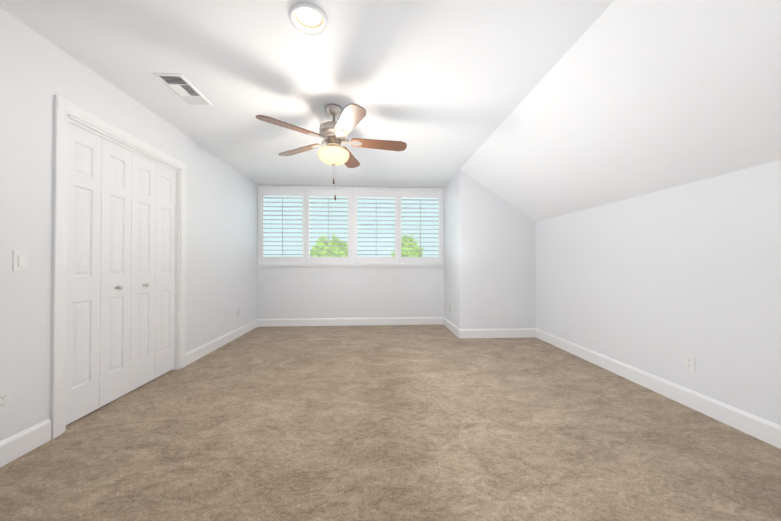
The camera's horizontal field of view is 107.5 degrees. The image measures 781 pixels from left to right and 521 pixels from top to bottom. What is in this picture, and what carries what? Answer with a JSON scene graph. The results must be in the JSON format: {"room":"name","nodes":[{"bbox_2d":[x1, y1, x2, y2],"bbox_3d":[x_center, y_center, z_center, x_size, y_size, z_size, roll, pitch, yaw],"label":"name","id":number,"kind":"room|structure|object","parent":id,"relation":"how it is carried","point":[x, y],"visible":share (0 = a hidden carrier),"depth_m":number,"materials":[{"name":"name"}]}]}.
{"room":"empty attic bedroom","nodes":[
{"label":"empty attic bedroom","id":0,"kind":"room"},
{"bbox_2d":[0,8,257,440],"bbox_3d":[-2.167,-0.120,2.115,0.120,2.435,5.790,0,-1,-3],"label":"wall","id":1,"kind":"structure","parent":0,"point":[38,72],"depth_m":1.75,"materials":[{"name":"white paint"}]},
{"bbox_2d":[0,387,10,411],"bbox_3d":[-2.069,0.749,1.526,0.008,0.114,0.070,0,-1,-3],"label":"electrical outlet plate","id":2,"kind":"object","parent":1,"relation":"attached to","point":[4,399],"visible":1,"depth_m":1.54,"materials":[{"name":"white plastic"}]},
{"bbox_2d":[12,250,28,270],"bbox_3d":[-2.071,0.003,1.607,0.012,0.114,0.070,0,-1,-3],"label":"switch plate","id":3,"kind":"object","parent":1,"relation":"attached to","point":[20,261],"visible":1,"depth_m":1.60,"materials":[{"name":"white plastic"}]},
{"bbox_2d":[0,419,50,466],"bbox_3d":[-2.008,1.017,0.558,0.015,0.130,2.385,0,-1,-3],"label":"baseboard","id":4,"kind":"structure","parent":1,"relation":"attached to","point":[17,445],"depth_m":1.61,"materials":[{"name":"white paint"}]},
{"bbox_2d":[50,95,186,438],"bbox_3d":[-2.172,0.041,2.378,0.140,2.118,1.236,0,-1,-3],"label":"trim","id":5,"kind":"structure","parent":1,"relation":"attached to","point":[63,108],"depth_m":1.84,"materials":[{"name":"white paint"}]},
{"bbox_2d":[66,122,175,424],"bbox_3d":[-2.155,0.086,2.380,0.072,2.000,1.053,0,-1,-3],"label":"bifold closet door","id":6,"kind":"structure","parent":1,"relation":"in","point":[121,279],"depth_m":2.24,"materials":[{"name":"white paint"}]},
{"bbox_2d":[185,319,259,365],"bbox_3d":[-2.205,1.050,3.922,0.015,0.130,1.855,0,-1,-3],"label":"baseboard","id":7,"kind":"structure","parent":1,"relation":"attached to","point":[197,353],"depth_m":3.61,"materials":[{"name":"white paint"}]},
{"bbox_2d":[0,0,613,186],"bbox_3d":[-0.559,-1.386,2.221,3.341,0.100,5.790,0,-1,-3],"label":"ceiling","id":8,"kind":"structure","parent":0,"point":[442,89],"depth_m":1.98,"materials":[{"name":"white paint"}]},
{"bbox_2d":[153,73,211,104],"bbox_3d":[-1.611,-1.331,2.243,0.197,0.010,0.397,0,-1,-3],"label":"ceiling vent","id":9,"kind":"object","parent":8,"relation":"in","point":[183,88],"visible":1,"depth_m":2.21,"materials":[{"name":"white plastic"}]},
{"bbox_2d":[289,2,328,35],"bbox_3d":[-0.453,-1.394,1.592,0.212,0.138,0.212,0,-1,-3],"label":"recessed light","id":10,"kind":"object","parent":8,"relation":"in","point":[308,18],"visible":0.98,"depth_m":1.62,"materials":[{"name":"white paint"}]},
{"bbox_2d":[256,103,406,199],"bbox_3d":[-0.459,-0.930,2.523,1.218,0.807,1.242,0,-1,-3],"label":"fan","id":11,"kind":"object","parent":8,"relation":"hanging from","point":[333,135],"visible":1,"depth_m":2.44,"materials":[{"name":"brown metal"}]},
{"bbox_2d":[257,184,443,318],"bbox_3d":[-0.666,-0.091,5.042,3.460,2.435,0.120,0,-1,-3],"label":"wall","id":12,"kind":"structure","parent":0,"point":[328,292],"depth_m":4.97,"materials":[{"name":"white paint"}]},
{"bbox_2d":[257,196,443,266],"bbox_3d":[-0.664,-0.591,5.027,3.220,1.415,0.150,0,-1,-3],"label":"window","id":13,"kind":"structure","parent":12,"relation":"in","point":[345,232],"depth_m":5.03,"materials":[{"name":"white paint"}]},
{"bbox_2d":[258,186,443,263],"bbox_3d":[-0.663,-0.605,5.001,3.212,1.348,0.087,0,-1,-3],"label":"window shutters","id":14,"kind":"object","parent":13,"relation":"attached to","point":[352,194],"visible":1,"depth_m":4.98,"materials":[{"name":"white paint"}]},
{"bbox_2d":[260,317,443,326],"bbox_3d":[-0.662,1.061,4.964,3.220,0.130,0.015,0,-1,-3],"label":"baseboard","id":15,"kind":"structure","parent":12,"relation":"attached to","point":[387,320],"depth_m":4.96,"materials":[{"name":"white paint"}]},
{"bbox_2d":[0,324,780,520],"bbox_3d":[0.064,1.149,2.233,4.590,0.100,5.790,0,-1,-3],"label":"floor","id":16,"kind":"structure","parent":0,"point":[439,422],"depth_m":1.69,"materials":[{"name":"carpet"}]},
{"bbox_2d":[444,173,457,326],"bbox_3d":[1.026,-0.094,4.726,0.120,2.435,0.950,0,-1,-3],"label":"wall","id":17,"kind":"structure","parent":0,"point":[450,252],"depth_m":4.58,"materials":[{"name":"white paint"}]},
{"bbox_2d":[444,317,458,334],"bbox_3d":[0.966,1.057,4.586,0.015,0.130,0.900,0,-1,-3],"label":"baseboard","id":18,"kind":"structure","parent":17,"relation":"attached to","point":[448,324],"depth_m":4.58,"materials":[{"name":"white paint"}]},
{"bbox_2d":[457,170,535,328],"bbox_3d":[1.621,-0.099,4.225,1.250,2.435,0.120,0,-1,-3],"label":"wall","id":19,"kind":"structure","parent":0,"point":[496,247],"depth_m":4.16,"materials":[{"name":"white paint"}]},
{"bbox_2d":[456,328,535,338],"bbox_3d":[1.543,1.053,4.141,1.115,0.130,0.015,0,-1,-3],"label":"baseboard","id":20,"kind":"structure","parent":19,"relation":"attached to","point":[511,332],"depth_m":4.14,"materials":[{"name":"white paint"}]},
{"bbox_2d":[460,0,780,221],"bbox_3d":[1.759,-0.972,1.877,1.250,0.935,4.840,0,-1,-3],"label":"ceiling","id":21,"kind":"structure","parent":0,"point":[625,99],"depth_m":1.83,"materials":[{"name":"white paint"}]},
{"bbox_2d":[536,160,780,425],"bbox_3d":[2.323,0.245,1.898,0.120,1.700,4.840,0,-1,-3],"label":"wall","id":22,"kind":"structure","parent":0,"point":[660,283],"depth_m":2.19,"materials":[{"name":"white paint"}]},
{"bbox_2d":[536,328,780,448],"bbox_3d":[2.255,1.030,1.887,0.015,0.130,4.600,0,-1,-3],"label":"baseboard","id":23,"kind":"structure","parent":22,"relation":"attached to","point":[769,432],"depth_m":2.18,"materials":[{"name":"white paint"}]},
{"bbox_2d":[684,354,694,371],"bbox_3d":[2.244,0.768,2.149,0.008,0.114,0.070,0,-1,-3],"label":"plate","id":24,"kind":"object","parent":22,"relation":"attached to","point":[690,362],"visible":1,"depth_m":2.15,"materials":[{"name":"white plastic"}]},
{"label":"outside","id":25,"kind":"structure","parent":0,"visible":0},
{"bbox_2d":[264,196,437,256],"bbox_3d":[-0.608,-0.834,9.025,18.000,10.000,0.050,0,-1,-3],"label":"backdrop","id":26,"kind":"structure","parent":25,"point":[321,245],"depth_m":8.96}
]}

